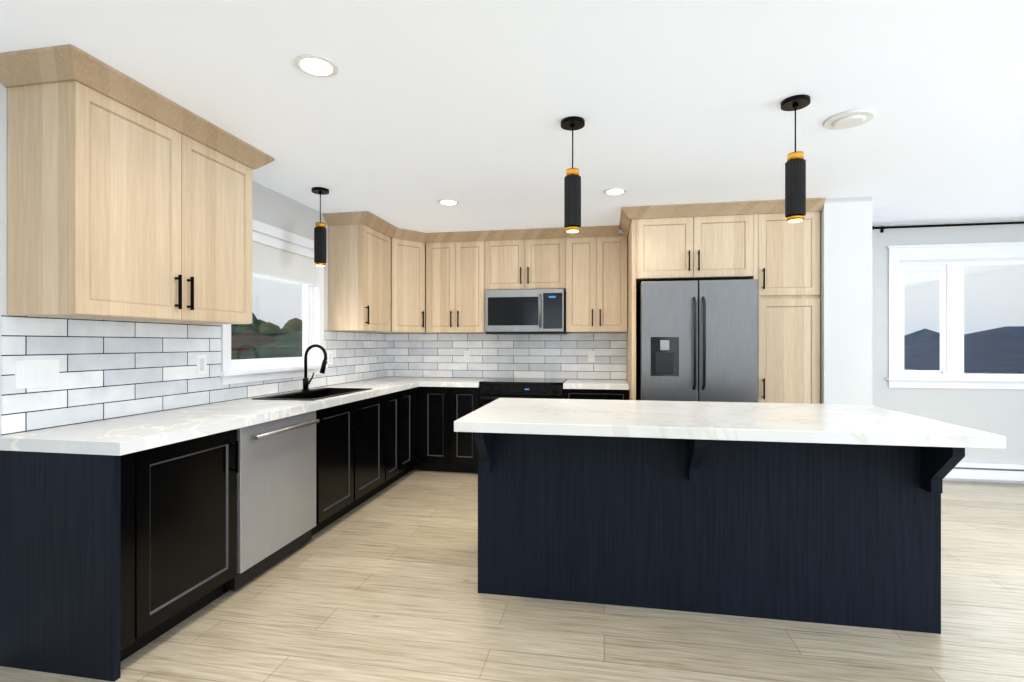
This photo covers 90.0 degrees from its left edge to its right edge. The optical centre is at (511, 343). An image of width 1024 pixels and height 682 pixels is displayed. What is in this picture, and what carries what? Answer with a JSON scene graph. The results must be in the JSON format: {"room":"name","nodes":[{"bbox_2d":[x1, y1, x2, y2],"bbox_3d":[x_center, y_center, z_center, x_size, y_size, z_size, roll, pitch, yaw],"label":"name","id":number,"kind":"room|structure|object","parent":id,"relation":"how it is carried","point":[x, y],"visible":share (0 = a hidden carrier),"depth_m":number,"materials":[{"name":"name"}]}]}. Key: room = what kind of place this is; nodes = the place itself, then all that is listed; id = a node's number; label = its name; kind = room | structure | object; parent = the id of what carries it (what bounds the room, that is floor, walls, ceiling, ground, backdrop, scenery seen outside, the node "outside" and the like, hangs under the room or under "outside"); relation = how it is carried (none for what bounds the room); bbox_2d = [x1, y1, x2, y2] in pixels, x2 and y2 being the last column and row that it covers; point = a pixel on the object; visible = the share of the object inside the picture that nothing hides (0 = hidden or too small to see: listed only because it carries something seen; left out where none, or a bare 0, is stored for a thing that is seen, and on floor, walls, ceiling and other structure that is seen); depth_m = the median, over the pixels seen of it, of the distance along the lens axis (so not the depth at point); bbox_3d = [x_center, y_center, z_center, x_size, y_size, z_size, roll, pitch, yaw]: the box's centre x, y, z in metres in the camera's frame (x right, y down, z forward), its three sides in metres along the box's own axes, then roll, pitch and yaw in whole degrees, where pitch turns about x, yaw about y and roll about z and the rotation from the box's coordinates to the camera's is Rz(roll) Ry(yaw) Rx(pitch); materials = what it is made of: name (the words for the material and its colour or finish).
{"room":"kitchen","nodes":[
{"label":"kitchen","id":0,"kind":"room"},
{"bbox_2d":[0,82,382,434],"bbox_3d":[-2.282,0.070,1.437,0.120,2.440,9.220,0,0,10],"label":"wall","id":1,"kind":"structure","parent":0,"point":[276,209],"depth_m":3.73,"materials":[{"name":"white paint"}]},
{"bbox_2d":[0,44,274,323],"bbox_3d":[-1.791,-0.634,2.608,0.425,1.029,1.236,0,0,10],"label":"upper cabinet","id":2,"kind":"object","parent":1,"relation":"attached to","point":[129,199],"visible":1,"depth_m":2.24,"materials":[{"name":"brown wood"}]},
{"bbox_2d":[1,315,388,434],"bbox_3d":[-1.761,0.128,3.975,0.006,0.495,3.800,0,0,10],"label":"tile backsplash","id":3,"kind":"structure","parent":1,"relation":"attached to","point":[109,369],"depth_m":2.65,"materials":[{"name":"white tile"}]},
{"bbox_2d":[15,359,58,388],"bbox_3d":[-2.067,0.130,2.234,0.008,0.120,0.175,0,0,10],"label":"light switch","id":4,"kind":"object","parent":3,"relation":"attached to","point":[35,373],"depth_m":2.22,"materials":[{"name":"white plastic"}]},
{"bbox_2d":[197,355,206,373],"bbox_3d":[-1.904,0.126,3.143,0.007,0.117,0.072,0,0,10],"label":"outlet","id":5,"kind":"object","parent":3,"relation":"attached to","point":[201,359],"depth_m":3.14,"materials":[{"name":"white plastic"}]},
{"bbox_2d":[328,351,332,364],"bbox_3d":[-1.639,0.126,4.620,0.007,0.117,0.072,0,0,10],"label":"outlet","id":6,"kind":"object","parent":3,"relation":"attached to","point":[330,353],"depth_m":4.61,"materials":[{"name":"white plastic"}]},
{"bbox_2d":[219,219,327,384],"bbox_3d":[-1.808,-0.305,3.912,0.155,1.140,1.250,0,0,10],"label":"window","id":7,"kind":"structure","parent":1,"relation":"in","point":[234,371],"depth_m":4.02,"materials":[{"name":"white plastic"}]},
{"bbox_2d":[252,232,315,285],"bbox_3d":[-1.785,-0.641,3.908,0.042,0.292,1.032,0,0,10],"label":"roller blind","id":8,"kind":"object","parent":7,"relation":"attached to","point":[276,259],"visible":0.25,"depth_m":3.95,"materials":[{"name":"white fabric"}]},
{"bbox_2d":[323,211,426,332],"bbox_3d":[-1.276,-0.634,4.896,0.630,1.029,0.900,0,0,10],"label":"upper cabinet","id":9,"kind":"object","parent":1,"relation":"attached to","point":[384,276],"depth_m":4.76,"materials":[{"name":"brown wood"}]},
{"bbox_2d":[0,461,1023,681],"bbox_3d":[1.920,1.320,0.620,8.680,0.060,9.340,0,0,10],"label":"floor","id":10,"kind":"structure","parent":0,"point":[381,586],"depth_m":2.32,"materials":[{"name":"laminate"}]},
{"bbox_2d":[0,429,238,681],"bbox_3d":[-1.752,0.858,2.340,0.597,0.864,0.675,0,0,10],"label":"base cabinet","id":11,"kind":"object","parent":10,"relation":"on","point":[109,564],"depth_m":2.03,"materials":[{"name":"black wood"}]},
{"bbox_2d":[0,377,419,455],"bbox_3d":[-1.455,0.400,3.890,0.622,0.050,3.842,0,0,10],"label":"countertop","id":12,"kind":"structure","parent":11,"relation":"on","point":[119,436],"depth_m":2.41,"materials":[{"name":"stone"}]},
{"bbox_2d":[252,388,371,400],"bbox_3d":[-1.459,0.475,3.849,0.451,0.213,0.876,0,0,10],"label":"sink","id":13,"kind":"object","parent":12,"relation":"in","point":[316,394],"visible":0.33,"depth_m":4.00,"materials":[{"name":"black metal"}]},
{"bbox_2d":[302,344,326,390],"bbox_3d":[-1.536,0.186,4.028,0.211,0.366,0.124,0,0,10],"label":"faucet","id":14,"kind":"object","parent":12,"relation":"on","point":[306,381],"visible":1,"depth_m":3.99,"materials":[{"name":"black metal"}]},
{"bbox_2d":[223,411,319,593],"bbox_3d":[-1.598,0.859,3.021,0.659,0.862,0.702,0,0,10],"label":"dishwasher","id":15,"kind":"object","parent":10,"relation":"on","point":[276,498],"visible":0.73,"depth_m":2.89,"materials":[{"name":"grey metal"}]},
{"bbox_2d":[316,388,411,498],"bbox_3d":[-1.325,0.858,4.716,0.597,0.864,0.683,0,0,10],"label":"base cabinet","id":16,"kind":"object","parent":10,"relation":"on","point":[364,446],"depth_m":4.01,"materials":[{"name":"black wood"}]},
{"bbox_2d":[412,387,423,470],"bbox_3d":[-1.231,0.858,5.123,0.637,0.864,0.152,0,0,10],"label":"base cabinet","id":17,"kind":"object","parent":10,"relation":"on","point":[417,392],"depth_m":5.12,"materials":[{"name":"black wood"}]},
{"bbox_2d":[424,387,479,472],"bbox_3d":[-0.580,0.858,5.373,0.637,0.864,0.611,0,0,10],"label":"base cabinet","id":18,"kind":"object","parent":10,"relation":"on","point":[445,450],"depth_m":5.08,"materials":[{"name":"black wood"}]},
{"bbox_2d":[420,377,489,387],"bbox_3d":[-0.565,0.400,5.346,0.598,0.050,0.662,0,0,10],"label":"countertop","id":19,"kind":"structure","parent":18,"relation":"on","point":[424,381],"depth_m":5.09,"materials":[{"name":"stone"}]},
{"bbox_2d":[479,377,566,407],"bbox_3d":[0.130,0.822,5.199,0.814,0.907,0.703,0,0,10],"label":"range","id":20,"kind":"object","parent":10,"relation":"on","point":[492,389],"visible":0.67,"depth_m":4.94,"materials":[{"name":"black metal"}]},
{"bbox_2d":[563,389,628,399],"bbox_3d":[0.841,0.858,5.117,0.609,0.864,0.611,0,0,10],"label":"base cabinet","id":21,"kind":"object","parent":10,"relation":"on","point":[598,394],"depth_m":4.82,"materials":[{"name":"black"}]},
{"bbox_2d":[563,379,628,389],"bbox_3d":[0.840,0.400,5.103,0.607,0.050,0.642,0,0,10],"label":"countertop","id":22,"kind":"structure","parent":21,"relation":"on","point":[609,384],"depth_m":4.83,"materials":[{"name":"stone"}]},
{"bbox_2d":[636,279,757,402],"bbox_3d":[1.565,0.390,4.489,0.894,1.800,0.910,0,0,10],"label":"refrigerator","id":23,"kind":"object","parent":10,"relation":"on","point":[696,340],"visible":0.54,"depth_m":4.10,"materials":[{"name":"grey metal"}]},
{"bbox_2d":[474,432,964,633],"bbox_3d":[0.911,0.851,2.718,2.118,0.879,0.947,0,0,10],"label":"kitchen island","id":24,"kind":"object","parent":10,"relation":"on","point":[840,534],"visible":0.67,"depth_m":2.44,"materials":[{"name":"black wood"}]},
{"bbox_2d":[454,398,1005,448],"bbox_3d":[0.919,0.385,2.710,2.230,0.050,1.060,0,0,10],"label":"island countertop","id":25,"kind":"structure","parent":24,"relation":"on","point":[858,424],"depth_m":2.35,"materials":[{"name":"stone"}]},
{"bbox_2d":[747,198,822,403],"bbox_3d":[2.317,0.070,4.652,0.503,2.440,1.017,0,0,10],"label":"tall cabinet","id":26,"kind":"object","parent":10,"relation":"on","point":[770,248],"depth_m":4.15,"materials":[{"name":"brown wood"}]},
{"bbox_2d":[0,0,1023,232],"bbox_3d":[1.920,-1.180,0.620,8.680,0.060,9.340,0,0,10],"label":"ceiling","id":27,"kind":"structure","parent":0,"point":[410,114],"depth_m":2.36,"materials":[{"name":"white paint"}]},
{"bbox_2d":[294,54,337,77],"bbox_3d":[-0.808,-1.146,2.117,0.169,0.007,0.169,0,0,-35],"label":"recessed light","id":28,"kind":"object","parent":27,"relation":"in","point":[316,65],"depth_m":2.11,"materials":[{"name":"white plastic"}]},
{"bbox_2d":[311,187,328,266],"bbox_3d":[-1.427,-0.865,3.813,0.124,0.568,0.124,0,0,10],"label":"pendant lamp","id":29,"kind":"object","parent":27,"relation":"hanging from","point":[319,244],"visible":1,"depth_m":3.78,"materials":[{"name":"black metal"}]},
{"bbox_2d":[438,199,458,204],"bbox_3d":[-0.514,-1.146,4.147,0.169,0.007,0.169,0,0,-35],"label":"recessed light","id":30,"kind":"object","parent":27,"relation":"in","point":[443,201],"depth_m":4.14,"materials":[{"name":"white plastic"}]},
{"bbox_2d":[561,116,584,232],"bbox_3d":[0.314,-0.865,2.646,0.124,0.568,0.124,0,0,10],"label":"pendant lamp","id":31,"kind":"object","parent":27,"relation":"hanging from","point":[572,201],"visible":1,"depth_m":2.61,"materials":[{"name":"black metal"}]},
{"bbox_2d":[603,188,625,194],"bbox_3d":[0.775,-1.146,3.854,0.169,0.007,0.169,0,0,-35],"label":"recessed light","id":32,"kind":"object","parent":27,"relation":"in","point":[611,191],"depth_m":3.84,"materials":[{"name":"white plastic"}]},
{"bbox_2d":[781,94,809,222],"bbox_3d":[1.340,-0.865,2.421,0.124,0.568,0.124,0,0,10],"label":"pendant lamp","id":33,"kind":"object","parent":27,"relation":"hanging from","point":[795,187],"visible":1,"depth_m":2.39,"materials":[{"name":"black metal"}]},
{"bbox_2d":[823,109,875,129],"bbox_3d":[1.721,-1.139,2.617,0.230,0.022,0.230,0,0,10],"label":"ceiling vent","id":34,"kind":"object","parent":27,"relation":"in","point":[848,119],"visible":1,"depth_m":2.58,"materials":[{"name":"white plastic"}]},
{"bbox_2d":[448,220,1023,463],"bbox_3d":[2.796,0.070,5.146,8.560,2.440,0.120,0,0,10],"label":"wall","id":35,"kind":"structure","parent":0,"point":[998,411],"depth_m":4.84,"materials":[{"name":"white paint"}]},
{"bbox_2d":[389,332,625,379],"bbox_3d":[-0.099,0.128,5.603,2.640,0.495,0.006,0,0,10],"label":"tile backsplash","id":36,"kind":"structure","parent":35,"relation":"attached to","point":[410,354],"depth_m":5.59,"materials":[{"name":"white tile"}]},
{"bbox_2d":[464,351,469,360],"bbox_3d":[-0.498,0.132,5.669,0.072,0.115,0.005,0,0,10],"label":"outlet","id":37,"kind":"object","parent":36,"relation":"attached to","point":[466,353],"depth_m":5.67,"materials":[{"name":"white plastic"}]},
{"bbox_2d":[588,351,594,361],"bbox_3d":[0.841,0.132,5.428,0.072,0.115,0.005,0,0,10],"label":"outlet","id":38,"kind":"object","parent":36,"relation":"attached to","point":[591,354],"depth_m":5.43,"materials":[{"name":"white plastic"}]},
{"bbox_2d":[427,225,626,332],"bbox_3d":[-0.155,-0.634,5.379,2.663,1.029,0.449,0,0,10],"label":"upper cabinet","id":39,"kind":"object","parent":35,"relation":"attached to","point":[590,263],"depth_m":5.20,"materials":[{"name":"brown wood"}]},
{"bbox_2d":[485,289,566,334],"bbox_3d":[0.150,-0.325,5.325,0.802,0.446,0.447,0,0,10],"label":"microwave","id":40,"kind":"object","parent":39,"relation":"attached to","point":[527,311],"visible":1,"depth_m":5.15,"materials":[{"name":"grey metal"}]},
{"bbox_2d":[627,202,754,293],"bbox_3d":[1.608,-0.853,4.780,0.937,0.594,1.017,0,0,10],"label":"upper cabinet","id":41,"kind":"object","parent":35,"relation":"attached to","point":[701,241],"depth_m":4.28,"materials":[{"name":"brown wood"}]},
{"bbox_2d":[872,221,1023,232],"bbox_3d":[4.793,-1.105,4.673,2.790,0.060,0.105,0,0,10],"label":"curtain rod","id":42,"kind":"object","parent":35,"relation":"attached to","point":[881,228],"visible":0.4,"depth_m":4.77,"materials":[{"name":"black metal"}]},
{"bbox_2d":[886,242,1023,388],"bbox_3d":[4.773,-0.260,4.760,2.360,1.360,0.160,0,0,10],"label":"window","id":43,"kind":"structure","parent":35,"relation":"in","point":[949,261],"depth_m":4.87,"materials":[{"name":"white plastic"}]},
{"bbox_2d":[943,478,1023,483],"bbox_3d":[4.919,1.240,4.696,3.900,0.100,0.014,0,0,10],"label":"baseboard","id":44,"kind":"structure","parent":35,"relation":"attached to","point":[996,481],"depth_m":4.77,"materials":[{"name":"white wood"}]},
{"bbox_2d":[944,462,1023,481],"bbox_3d":[4.511,1.185,4.742,2.300,0.150,0.068,0,0,10],"label":"baseboard heater","id":45,"kind":"object","parent":35,"relation":"attached to","point":[989,471],"visible":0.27,"depth_m":4.73,"materials":[{"name":"white metal"}]},
{"bbox_2d":[819,197,871,405],"bbox_3d":[2.737,0.070,4.552,0.345,2.440,1.070,0,0,10],"label":"wall","id":46,"kind":"structure","parent":0,"point":[845,296],"depth_m":4.03,"materials":[{"name":"white paint"}]},
{"label":"outside","id":47,"kind":"structure","parent":0,"visible":0},
{"bbox_2d":[231,314,302,359],"bbox_3d":[-85.683,-3.188,144.964,240.000,19.660,145.000,0,0,10],"label":"trees","id":48,"kind":"object","parent":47,"point":[259,339],"depth_m":81.15,"materials":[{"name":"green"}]},
{"bbox_3d":[-51.185,4.540,110.816,380.000,0.500,320.000,0,0,10],"label":"ground","id":49,"kind":"structure","parent":47,"visible":0},
{"bbox_2d":[904,326,1023,373],"bbox_3d":[17.734,1.865,16.114,11.600,4.850,7.800,0,0,10],"label":"mountain","id":50,"kind":"structure","parent":49,"relation":"on","point":[971,352],"depth_m":13.17}
]}

